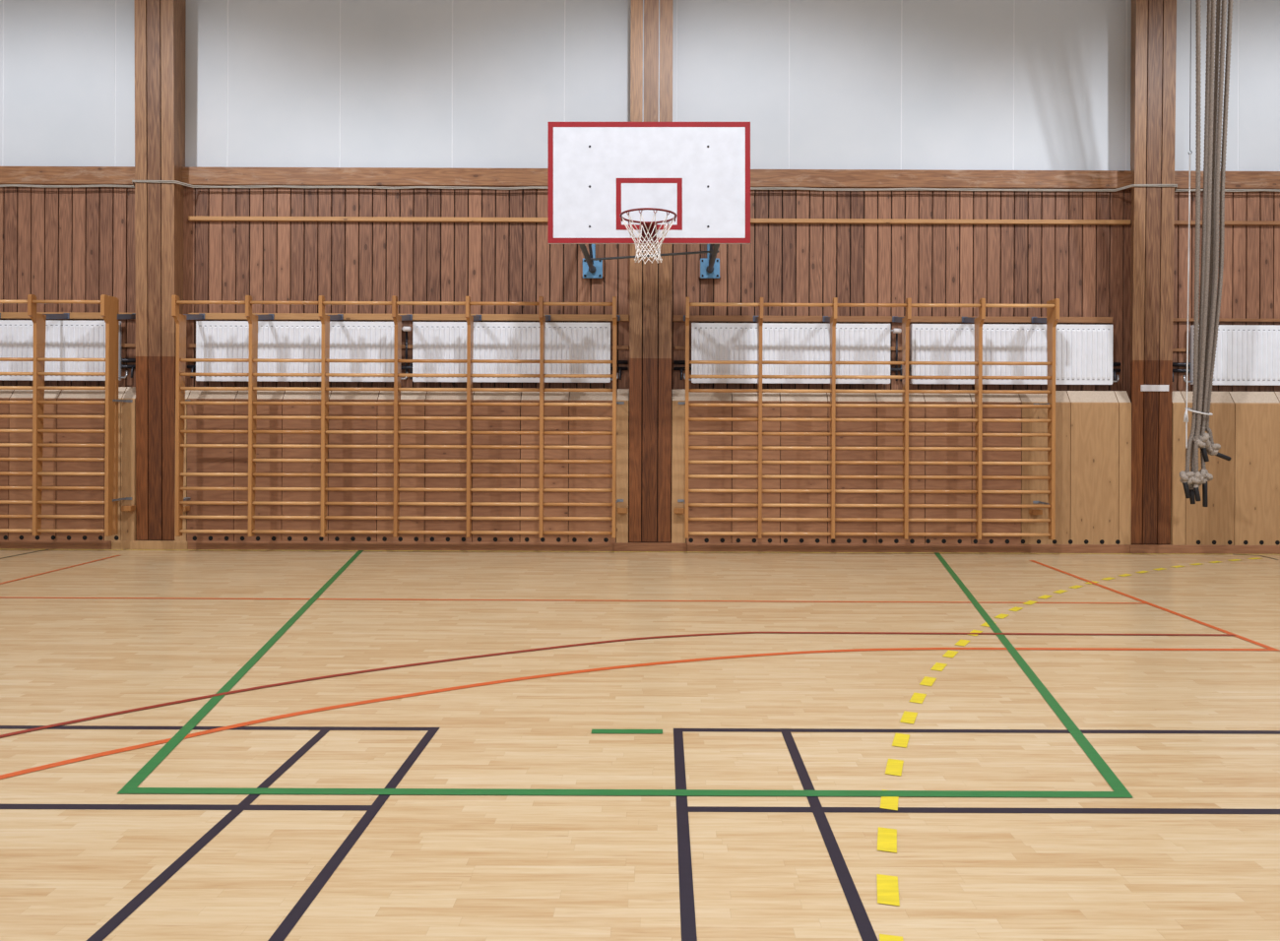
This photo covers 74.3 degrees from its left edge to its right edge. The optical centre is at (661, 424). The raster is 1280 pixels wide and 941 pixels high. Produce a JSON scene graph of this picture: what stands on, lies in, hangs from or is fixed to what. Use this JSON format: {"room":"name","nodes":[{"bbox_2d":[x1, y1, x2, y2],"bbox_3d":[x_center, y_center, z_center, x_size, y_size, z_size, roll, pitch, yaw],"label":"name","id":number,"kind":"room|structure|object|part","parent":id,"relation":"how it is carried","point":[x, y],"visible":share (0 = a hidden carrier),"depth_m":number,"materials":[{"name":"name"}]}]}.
{"room":"sports hall","nodes":[
{"label":"sports hall","id":0,"kind":"room"},
{"bbox_2d":[133,0,186,540],"bbox_3d":[-5.294,-2.439,8.926,0.406,7.305,0.328,0,0,0],"label":"pillar","id":1,"kind":"structure","parent":0,"point":[160,25],"depth_m":8.83,"materials":[{"name":"brown wood"}]},
{"bbox_2d":[0,549,1279,940],"bbox_3d":[-0.005,1.380,1.580,24.000,0.100,15.500,0,0,0],"label":"floor","id":2,"kind":"structure","parent":0,"point":[425,867],"depth_m":3.51,"materials":[{"name":"brown wood"}]},
{"bbox_2d":[0,555,119,584],"bbox_3d":[-5.411,1.306,7.400,0.035,0.001,2.060,0,0,0],"label":"court line","id":3,"kind":"object","parent":2,"relation":"on","point":[115,555],"visible":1,"depth_m":7.53,"materials":[{"name":"orange paint"}]},
{"bbox_2d":[0,803,371,810],"bbox_3d":[-4.998,1.309,2.914,8.015,0.001,0.040,0,0,0],"label":"court line","id":4,"kind":"object","parent":2,"relation":"on","point":[2,806],"visible":1,"depth_m":2.91,"materials":[{"name":"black paint"}]},
{"bbox_2d":[86,726,333,940],"bbox_3d":[-1.453,1.323,2.010,0.040,0.001,3.360,0,0,0],"label":"court line","id":5,"kind":"object","parent":2,"relation":"on","point":[123,914],"visible":1,"depth_m":2.62,"materials":[{"name":"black paint"}]},
{"bbox_2d":[0,725,430,730],"bbox_3d":[-4.987,1.309,3.670,8.036,0.001,0.040,0,0,0],"label":"court line","id":6,"kind":"object","parent":2,"relation":"on","point":[1,727],"visible":1,"depth_m":3.67,"materials":[{"name":"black paint"}]},
{"bbox_2d":[267,727,439,940],"bbox_3d":[-0.989,1.325,2.010,0.040,0.001,3.360,0,0,0],"label":"court line","id":7,"kind":"object","parent":2,"relation":"on","point":[304,902],"visible":1,"depth_m":2.62,"materials":[{"name":"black paint"}]},
{"bbox_2d":[15,597,1144,603],"bbox_3d":[-2.680,1.317,6.360,12.650,0.001,0.092,0,0,0],"label":"court line","id":8,"kind":"object","parent":2,"relation":"on","point":[16,598],"visible":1,"depth_m":6.35,"materials":[{"name":"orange paint"}]},
{"bbox_2d":[0,632,1235,737],"bbox_3d":[-0.288,1.325,3.587,7.865,0.001,3.636,0,0,0],"label":"court line","id":9,"kind":"object","parent":2,"relation":"on","point":[288,682],"visible":1,"depth_m":4.87,"materials":[{"name":"red paint"}]},
{"bbox_2d":[117,550,1132,797],"bbox_3d":[-0.135,1.326,5.910,6.049,0.001,5.790,0,0,0],"label":"court line","id":10,"kind":"object","parent":2,"relation":"on","point":[1120,791],"visible":1,"depth_m":3.06,"materials":[{"name":"green paint"}]},
{"bbox_2d":[94,549,1154,554],"bbox_3d":[-0.305,1.328,8.785,17.800,0.001,0.022,0,0,0],"label":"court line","id":11,"kind":"object","parent":2,"relation":"on","point":[95,549],"visible":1,"depth_m":8.79,"materials":[{"name":"red paint"}]},
{"bbox_2d":[591,729,662,733],"bbox_3d":[-0.149,1.326,3.646,0.307,0.001,0.050,0,0,0],"label":"court line","id":12,"kind":"object","parent":2,"relation":"on","point":[593,731],"visible":1,"depth_m":3.64,"materials":[{"name":"green paint"}]},
{"bbox_2d":[0,647,1272,779],"bbox_3d":[-0.129,1.327,3.229,7.588,0.001,3.626,0,0,0],"label":"court line","id":13,"kind":"object","parent":2,"relation":"on","point":[22,772],"visible":1,"depth_m":4.36,"materials":[{"name":"orange paint"}]},
{"bbox_2d":[673,728,697,940],"bbox_3d":[0.071,1.329,2.010,0.040,0.001,3.360,0,0,0],"label":"court line","id":14,"kind":"object","parent":2,"relation":"on","point":[686,895],"visible":1,"depth_m":2.63,"materials":[{"name":"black paint"}]},
{"bbox_2d":[779,728,878,940],"bbox_3d":[0.538,1.331,2.010,0.040,0.001,3.360,0,0,0],"label":"court line","id":15,"kind":"object","parent":2,"relation":"on","point":[866,932],"visible":1,"depth_m":2.63,"materials":[{"name":"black paint"}]},
{"bbox_2d":[877,827,896,852],"bbox_3d":[0.722,1.331,2.703,0.100,0.001,0.166,0,0,0],"label":"yellow dash","id":16,"kind":"object","parent":2,"relation":"on","point":[886,838],"visible":1,"depth_m":2.70,"materials":[{"name":"yellow paint"}]},
{"bbox_2d":[876,874,899,905],"bbox_3d":[0.647,1.330,2.412,0.095,0.001,0.166,0,0,0],"label":"yellow dash","id":17,"kind":"object","parent":2,"relation":"on","point":[887,886],"visible":1,"depth_m":2.41,"materials":[{"name":"yellow paint"}]},
{"bbox_2d":[880,789,898,810],"bbox_3d":[0.808,1.331,2.991,0.104,0.001,0.167,0,0,0],"label":"yellow dash","id":18,"kind":"object","parent":2,"relation":"on","point":[887,802],"visible":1,"depth_m":2.97,"materials":[{"name":"yellow paint"}]},
{"bbox_2d":[879,934,903,940],"bbox_3d":[0.581,1.330,2.119,0.090,0.001,0.165,0,0,0],"label":"yellow dash","id":19,"kind":"object","parent":2,"relation":"on","point":[882,937],"visible":1,"depth_m":2.18,"materials":[{"name":"yellow paint"}]},
{"bbox_2d":[885,759,903,775],"bbox_3d":[0.904,1.331,3.276,0.109,0.001,0.167,0,0,0],"label":"yellow dash","id":20,"kind":"object","parent":2,"relation":"on","point":[893,767],"visible":1,"depth_m":3.27,"materials":[{"name":"yellow paint"}]},
{"bbox_2d":[892,733,909,748],"bbox_3d":[1.009,1.332,3.557,0.113,0.001,0.167,0,0,0],"label":"yellow dash","id":21,"kind":"object","parent":2,"relation":"on","point":[900,739],"visible":1,"depth_m":3.55,"materials":[{"name":"yellow paint"}]},
{"bbox_2d":[899,710,917,723],"bbox_3d":[1.124,1.332,3.834,0.117,0.001,0.167,0,0,0],"label":"yellow dash","id":22,"kind":"object","parent":2,"relation":"on","point":[908,717],"visible":1,"depth_m":3.84,"materials":[{"name":"yellow paint"}]},
{"bbox_2d":[909,693,926,703],"bbox_3d":[1.249,1.333,4.108,0.121,0.001,0.167,0,0,0],"label":"yellow dash","id":23,"kind":"object","parent":2,"relation":"on","point":[917,697],"visible":1,"depth_m":4.10,"materials":[{"name":"yellow paint"}]},
{"bbox_2d":[919,676,936,686],"bbox_3d":[1.382,1.333,4.377,0.125,0.001,0.166,0,0,0],"label":"yellow dash","id":24,"kind":"object","parent":2,"relation":"on","point":[928,681],"visible":1,"depth_m":4.37,"materials":[{"name":"yellow paint"}]},
{"bbox_2d":[930,662,947,671],"bbox_3d":[1.525,1.334,4.641,0.129,0.001,0.165,0,0,0],"label":"yellow dash","id":25,"kind":"object","parent":2,"relation":"on","point":[937,667],"visible":1,"depth_m":4.64,"materials":[{"name":"yellow paint"}]},
{"bbox_2d":[942,650,958,657],"bbox_3d":[1.677,1.334,4.900,0.132,0.001,0.164,0,0,0],"label":"yellow dash","id":26,"kind":"object","parent":2,"relation":"on","point":[949,654],"visible":1,"depth_m":4.90,"materials":[{"name":"yellow paint"}]},
{"bbox_2d":[955,640,969,646],"bbox_3d":[1.838,1.335,5.154,0.136,0.001,0.163,0,0,0],"label":"yellow dash","id":27,"kind":"object","parent":2,"relation":"on","point":[964,643],"visible":1,"depth_m":5.14,"materials":[{"name":"yellow paint"}]},
{"bbox_2d":[966,630,982,636],"bbox_3d":[2.007,1.336,5.402,0.139,0.001,0.162,0,0,0],"label":"yellow dash","id":28,"kind":"object","parent":2,"relation":"on","point":[973,631],"visible":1,"depth_m":5.41,"materials":[{"name":"yellow paint"}]},
{"bbox_2d":[682,728,1279,734],"bbox_3d":[4.523,1.347,3.670,8.944,0.001,0.040,0,0,0],"label":"court line","id":29,"kind":"object","parent":2,"relation":"on","point":[683,730],"visible":1,"depth_m":3.67,"materials":[{"name":"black paint"}]},
{"bbox_2d":[688,806,1279,814],"bbox_3d":[4.533,1.347,2.914,8.924,0.001,0.040,0,0,0],"label":"court line","id":30,"kind":"object","parent":2,"relation":"on","point":[690,808],"visible":1,"depth_m":2.91,"materials":[{"name":"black paint"}]},
{"bbox_2d":[995,613,1009,618],"bbox_3d":[2.371,1.337,5.880,0.145,0.001,0.159,0,0,0],"label":"yellow dash","id":31,"kind":"object","parent":2,"relation":"on","point":[1000,615],"visible":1,"depth_m":5.89,"materials":[{"name":"yellow paint"}]},
{"bbox_2d":[1008,606,1023,611],"bbox_3d":[2.565,1.338,6.110,0.148,0.001,0.157,0,0,0],"label":"yellow dash","id":32,"kind":"object","parent":2,"relation":"on","point":[1015,608],"visible":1,"depth_m":6.12,"materials":[{"name":"yellow paint"}]},
{"bbox_2d":[1024,600,1037,604],"bbox_3d":[2.766,1.339,6.332,0.151,0.001,0.155,0,0,0],"label":"yellow dash","id":33,"kind":"object","parent":2,"relation":"on","point":[1029,602],"visible":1,"depth_m":6.32,"materials":[{"name":"yellow paint"}]},
{"bbox_2d":[1038,594,1052,598],"bbox_3d":[2.975,1.340,6.548,0.153,0.001,0.153,0,0,0],"label":"yellow dash","id":34,"kind":"object","parent":2,"relation":"on","point":[1045,596],"visible":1,"depth_m":6.54,"materials":[{"name":"yellow paint"}]},
{"bbox_2d":[1029,560,1279,650],"bbox_3d":[3.647,1.342,6.664,0.045,0.001,3.332,0,0,0],"label":"court line","id":35,"kind":"object","parent":2,"relation":"on","point":[1115,591],"visible":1,"depth_m":6.07,"materials":[{"name":"orange paint"}]},
{"bbox_2d":[0,0,1279,171],"bbox_3d":[0.018,-4.370,9.210,24.000,3.400,0.240,0,0,0],"label":"wall","id":36,"kind":"structure","parent":0,"point":[940,85],"depth_m":9.09,"materials":[{"name":"white paint"}]},
{"bbox_2d":[0,186,1279,540],"bbox_3d":[0.063,-0.670,9.190,24.120,4.000,0.280,0,0,0],"label":"wall","id":37,"kind":"structure","parent":0,"point":[78,243],"depth_m":9.05,"materials":[{"name":"brown wood"}]},
{"bbox_2d":[0,320,127,381],"bbox_3d":[-6.815,-0.782,8.983,2.283,0.636,0.130,0,0,0],"label":"radiator","id":38,"kind":"object","parent":37,"relation":"attached to","point":[63,339],"visible":0.59,"depth_m":8.92,"materials":[{"name":"white metal"}]},
{"bbox_2d":[0,166,134,185],"bbox_3d":[-7.335,-2.659,9.045,3.708,0.190,0.110,0,0,0],"label":"trim","id":39,"kind":"structure","parent":37,"relation":"attached to","point":[25,175],"depth_m":8.99,"materials":[{"name":"brown wood"}]},
{"bbox_2d":[0,312,135,319],"bbox_3d":[-7.356,-1.165,9.030,3.678,0.070,0.040,0,0,0],"label":"wall rail","id":40,"kind":"object","parent":37,"relation":"attached to","point":[4,315],"visible":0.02,"depth_m":9.01,"materials":[{"name":"brown wood"}]},
{"bbox_2d":[0,294,135,535],"bbox_3d":[-6.678,-0.088,8.742,2.363,2.442,0.535,0,0,0],"label":"wall bars","id":41,"kind":"object","parent":37,"relation":"attached to","point":[109,305],"visible":0.97,"depth_m":8.57,"materials":[{"name":"brown wood"}]},
{"bbox_3d":[-5.647,-0.083,8.727,0.030,2.440,0.045,0,0,0],"label":"hinge post","id":42,"kind":"part","parent":41,"relation":"part of","materials":[{"name":"brown wood"}]},
{"bbox_2d":[0,386,137,540],"bbox_3d":[-7.359,0.408,8.937,3.684,1.615,0.216,0,0,0],"label":"wall panel","id":43,"kind":"object","parent":37,"relation":"attached to","point":[127,520],"depth_m":8.83,"materials":[{"name":"brown wood"}]},
{"bbox_2d":[121,358,135,378],"bbox_3d":[-7.364,-0.606,9.002,3.668,0.213,0.089,0,0,0],"label":"pipes","id":44,"kind":"object","parent":37,"relation":"attached to","point":[132,367],"visible":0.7,"depth_m":9.01,"materials":[{"name":"metal"}]},
{"bbox_2d":[121,343,135,347],"bbox_3d":[-7.358,-0.850,9.037,3.678,0.040,0.025,0,0,0],"label":"wall rail","id":45,"kind":"object","parent":37,"relation":"attached to","point":[122,345],"visible":0.02,"depth_m":9.02,"materials":[{"name":"brown wood"}]},
{"bbox_2d":[195,320,411,382],"bbox_3d":[-3.793,-0.770,8.983,2.266,0.636,0.130,0,0,0],"label":"radiator","id":46,"kind":"object","parent":37,"relation":"attached to","point":[214,339],"visible":0.7,"depth_m":8.92,"materials":[{"name":"white metal"}]},
{"bbox_2d":[181,166,547,187],"bbox_3d":[-2.719,-2.641,9.045,4.810,0.190,0.110,0,0,0],"label":"trim","id":47,"kind":"structure","parent":37,"relation":"attached to","point":[193,175],"depth_m":8.99,"materials":[{"name":"brown wood"}]},
{"bbox_2d":[188,216,547,222],"bbox_3d":[-2.701,-2.190,9.027,4.710,0.045,0.045,0,0,0],"label":"wall rail","id":48,"kind":"object","parent":37,"relation":"attached to","point":[191,219],"visible":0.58,"depth_m":9.00,"materials":[{"name":"brown wood"}]},
{"bbox_2d":[171,295,627,538],"bbox_3d":[-2.695,-0.074,8.742,4.678,2.437,0.535,0,0,0],"label":"wall bars","id":49,"kind":"object","parent":37,"relation":"attached to","point":[180,320],"visible":1,"depth_m":8.56,"materials":[{"name":"brown wood"}]},
{"bbox_2d":[174,388,629,542],"bbox_3d":[-2.722,0.427,8.937,4.743,1.615,0.216,0,0,0],"label":"wall panel","id":50,"kind":"object","parent":37,"relation":"attached to","point":[196,460],"depth_m":8.83,"materials":[{"name":"brown wood"}]},
{"bbox_2d":[186,331,628,380],"bbox_3d":[-2.717,-0.751,9.002,4.710,0.540,0.089,0,0,0],"label":"pipes","id":51,"kind":"object","parent":37,"relation":"attached to","point":[192,367],"visible":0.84,"depth_m":9.01,"materials":[{"name":"metal"}]},
{"bbox_2d":[188,313,629,321],"bbox_3d":[-2.705,-1.146,9.030,4.710,0.070,0.040,0,0,0],"label":"wall rail","id":52,"kind":"object","parent":37,"relation":"attached to","point":[208,316],"visible":0.72,"depth_m":9.01,"materials":[{"name":"brown wood"}]},
{"bbox_2d":[189,343,629,349],"bbox_3d":[-2.707,-0.831,9.037,4.710,0.040,0.025,0,0,0],"label":"wall rail","id":53,"kind":"object","parent":37,"relation":"attached to","point":[190,345],"visible":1,"depth_m":9.02,"materials":[{"name":"brown wood"}]},
{"bbox_2d":[412,321,618,383],"bbox_3d":[-1.546,-0.761,8.983,2.174,0.636,0.130,0,0,0],"label":"radiator","id":54,"kind":"object","parent":37,"relation":"attached to","point":[430,340],"visible":0.73,"depth_m":8.92,"materials":[{"name":"white metal"}]},
{"bbox_2d":[0,539,1279,554],"bbox_3d":[-0.305,1.285,8.924,17.798,0.088,0.212,0,0,0],"label":"baseboard","id":55,"kind":"structure","parent":37,"relation":"attached to","point":[140,544],"depth_m":8.82,"materials":[{"name":"brown wood"}]},
{"bbox_2d":[547,122,750,278],"bbox_3d":[-0.111,-1.998,7.891,1.786,1.325,2.316,0,0,0],"label":"basketball hoop","id":56,"kind":"object","parent":37,"relation":"attached to","point":[659,183],"visible":1,"depth_m":7.40,"materials":[{"name":"white paint"}]},
{"bbox_3d":[-0.735,-1.661,8.986,0.210,0.210,0.032,0,0,0],"label":"wall plate","id":57,"kind":"part","parent":56,"relation":"part of","materials":[{"name":"blue paint"}]},
{"bbox_3d":[-0.735,-2.146,9.017,0.056,0.770,0.063,0,0,0],"label":"wall post","id":58,"kind":"part","parent":56,"relation":"part of","materials":[{"name":"blue metal"}]},
{"bbox_3d":[0.515,-2.146,9.017,0.056,0.770,0.063,0,0,0],"label":"wall post","id":59,"kind":"part","parent":56,"relation":"part of","materials":[{"name":"blue metal"}]},
{"bbox_3d":[0.515,-1.661,8.986,0.210,0.210,0.032,0,0,0],"label":"wall plate","id":60,"kind":"part","parent":56,"relation":"part of","materials":[{"name":"blue paint"}]},
{"bbox_2d":[674,345,910,350],"bbox_3d":[2.480,-0.810,9.037,4.682,0.040,0.025,0,0,0],"label":"wall rail","id":61,"kind":"object","parent":37,"relation":"attached to","point":[675,347],"visible":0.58,"depth_m":9.02,"materials":[{"name":"brown wood"}]},
{"bbox_2d":[683,322,901,383],"bbox_3d":[1.385,-0.749,8.983,2.308,0.636,0.130,0,0,0],"label":"radiator","id":62,"kind":"object","parent":37,"relation":"attached to","point":[709,341],"visible":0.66,"depth_m":8.92,"materials":[{"name":"white metal"}]},
{"bbox_2d":[673,297,1059,539],"bbox_3d":[2.067,-0.055,8.742,3.872,2.437,0.535,0,0,0],"label":"wall bars","id":63,"kind":"object","parent":37,"relation":"attached to","point":[1053,306],"visible":1,"depth_m":8.56,"materials":[{"name":"brown wood"}]},
{"bbox_2d":[672,315,1113,323],"bbox_3d":[2.471,-1.123,9.030,4.702,0.065,0.040,0,0,0],"label":"wall rail","id":64,"kind":"object","parent":37,"relation":"attached to","point":[675,318],"visible":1,"depth_m":9.01,"materials":[{"name":"brown wood"}]},
{"bbox_2d":[673,333,1120,381],"bbox_3d":[2.515,-0.730,9.002,4.772,0.540,0.089,0,0,0],"label":"pipes","id":65,"kind":"object","parent":37,"relation":"attached to","point":[896,369],"visible":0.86,"depth_m":9.01,"materials":[{"name":"metal"}]},
{"bbox_2d":[671,389,1131,544],"bbox_3d":[2.510,0.448,8.937,4.805,1.615,0.216,0,0,0],"label":"wall panel","id":66,"kind":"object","parent":37,"relation":"attached to","point":[1093,428],"depth_m":8.83,"materials":[{"name":"brown wood"}]},
{"bbox_2d":[750,218,1130,225],"bbox_3d":[2.566,-2.169,9.027,4.882,0.045,0.045,0,0,0],"label":"wall rail","id":67,"kind":"object","parent":37,"relation":"attached to","point":[752,221],"visible":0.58,"depth_m":9.00,"materials":[{"name":"brown wood"}]},
{"bbox_2d":[750,169,1132,190],"bbox_3d":[2.558,-2.620,9.045,4.922,0.190,0.110,0,0,0],"label":"trim","id":68,"kind":"structure","parent":37,"relation":"attached to","point":[802,178],"depth_m":8.99,"materials":[{"name":"brown wood"}]},
{"bbox_2d":[909,323,1119,384],"bbox_3d":[3.755,-0.740,8.983,2.210,0.636,0.130,0,0,0],"label":"radiator","id":69,"kind":"object","parent":37,"relation":"attached to","point":[1083,352],"visible":0.77,"depth_m":8.92,"materials":[{"name":"white metal"}]},
{"bbox_2d":[1172,362,1190,382],"bbox_3d":[6.977,-0.548,9.002,3.210,0.213,0.089,0,0,0],"label":"pipes","id":70,"kind":"object","parent":37,"relation":"attached to","point":[1174,363],"visible":0.23,"depth_m":9.01,"materials":[{"name":"metal"}]},
{"bbox_2d":[1172,348,1190,351],"bbox_3d":[6.983,-0.789,9.037,3.240,0.035,0.025,0,0,0],"label":"wall rail","id":71,"kind":"object","parent":37,"relation":"attached to","point":[1174,350],"visible":0.02,"depth_m":9.02,"materials":[{"name":"brown wood"}]},
{"bbox_2d":[1170,391,1279,545],"bbox_3d":[6.973,0.466,8.937,3.243,1.615,0.216,0,0,0],"label":"wall panel","id":72,"kind":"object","parent":37,"relation":"attached to","point":[1244,490],"depth_m":8.83,"materials":[{"name":"brown wood"}]},
{"bbox_2d":[1172,318,1279,321],"bbox_3d":[6.984,-1.109,9.030,3.240,0.035,0.040,0,0,0],"label":"wall rail","id":73,"kind":"object","parent":37,"relation":"attached to","point":[1174,319],"visible":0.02,"depth_m":9.01,"materials":[{"name":"brown wood"}]},
{"bbox_2d":[1174,170,1279,189],"bbox_3d":[6.976,-2.602,9.045,3.270,0.190,0.110,0,0,0],"label":"trim","id":74,"kind":"structure","parent":37,"relation":"attached to","point":[1234,179],"depth_m":8.99,"materials":[{"name":"brown wood"}]},
{"bbox_2d":[1174,220,1279,225],"bbox_3d":[6.989,-2.149,9.027,3.240,0.040,0.045,0,0,0],"label":"wall rail","id":75,"kind":"object","parent":37,"relation":"attached to","point":[1177,223],"visible":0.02,"depth_m":9.00,"materials":[{"name":"brown wood"}]},
{"bbox_2d":[1182,324,1279,385],"bbox_3d":[6.674,-0.728,8.983,2.258,0.636,0.130,0,0,0],"label":"radiator","id":76,"kind":"object","parent":37,"relation":"attached to","point":[1246,354],"visible":0.8,"depth_m":8.92,"materials":[{"name":"white metal"}]},
{"bbox_3d":[6.716,-0.731,8.960,2.173,0.590,0.044,0,0,0],"label":"panel","id":77,"kind":"part","parent":76,"relation":"part of","materials":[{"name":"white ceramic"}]},
{"bbox_2d":[629,0,673,542],"bbox_3d":[-0.110,-2.418,8.926,0.440,7.305,0.328,0,0,0],"label":"pillar","id":78,"kind":"structure","parent":0,"point":[651,32],"depth_m":8.83,"materials":[{"name":"brown wood"}]},
{"bbox_2d":[0,180,1279,191],"bbox_3d":[-0.290,-2.509,8.890,17.800,0.042,0.198,0,0,0],"label":"cable","id":79,"kind":"object","parent":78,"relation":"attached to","point":[133,181],"visible":0.76,"depth_m":8.98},
{"bbox_2d":[1130,0,1176,544],"bbox_3d":[5.144,-2.397,8.926,0.421,7.305,0.328,0,0,0],"label":"pillar","id":80,"kind":"structure","parent":0,"point":[1153,22],"depth_m":8.82,"materials":[{"name":"brown wood"}]},
{"bbox_2d":[1140,384,1168,391],"bbox_3d":[5.161,-0.378,8.829,0.294,0.067,0.014,0,0,0],"label":"blank sign","id":81,"kind":"object","parent":80,"relation":"attached to","point":[1143,388],"visible":1,"depth_m":8.82,"materials":[{"name":"white plastic"}]},
{"bbox_3d":[0.025,-6.120,1.580,24.000,0.100,15.500,0,0,0],"label":"ceiling","id":82,"kind":"structure","parent":0,"visible":0},
{"bbox_2d":[1179,0,1201,498],"bbox_3d":[4.948,-2.663,7.809,0.155,6.781,1.174,0,0,26],"label":"rope","id":83,"kind":"object","parent":82,"relation":"hanging from","point":[1185,476],"visible":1,"depth_m":8.10,"materials":[{"name":"fabric"}]},
{"bbox_2d":[1183,0,1212,448],"bbox_3d":[5.189,-2.906,8.235,0.480,6.286,0.193,0,0,-32],"label":"pull cord","id":84,"kind":"object","parent":82,"relation":"hanging from","point":[1185,417],"visible":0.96,"depth_m":8.22,"materials":[{"name":"fabric"}]},
{"bbox_3d":[5.125,-1.190,8.210,0.016,2.852,0.145,0,0,23],"label":"white cord","id":85,"kind":"part","parent":84,"relation":"part of","materials":[{"name":"fabric"}]},
{"bbox_2d":[1188,0,1211,504],"bbox_3d":[5.039,-2.633,7.888,0.171,6.841,1.131,0,0,27],"label":"rope","id":86,"kind":"object","parent":82,"relation":"hanging from","point":[1192,499],"visible":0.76,"depth_m":8.08,"materials":[{"name":"fabric"}]},
{"bbox_2d":[1190,0,1215,501],"bbox_3d":[5.057,-2.650,7.778,0.145,6.806,1.130,0,0,22],"label":"rope","id":87,"kind":"object","parent":82,"relation":"hanging from","point":[1197,479],"visible":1,"depth_m":8.07,"materials":[{"name":"fabric"}]},
{"bbox_2d":[1192,0,1226,461],"bbox_3d":[5.181,-2.841,7.816,0.182,6.423,1.106,0,0,16],"label":"rope","id":88,"kind":"object","parent":82,"relation":"hanging from","point":[1203,442],"visible":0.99,"depth_m":8.08,"materials":[{"name":"fabric"}]},
{"bbox_2d":[1199,0,1221,507],"bbox_3d":[5.191,-2.618,7.880,0.152,6.869,1.128,0,0,21],"label":"rope","id":89,"kind":"object","parent":82,"relation":"hanging from","point":[1203,472],"visible":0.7,"depth_m":8.10,"materials":[{"name":"fabric"}]},
{"bbox_2d":[1205,0,1233,460],"bbox_3d":[5.248,-2.845,7.888,0.231,6.414,1.124,0,0,30],"label":"rope","id":90,"kind":"object","parent":82,"relation":"hanging from","point":[1213,450],"visible":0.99,"depth_m":8.10,"materials":[{"name":"fabric"}]}
]}

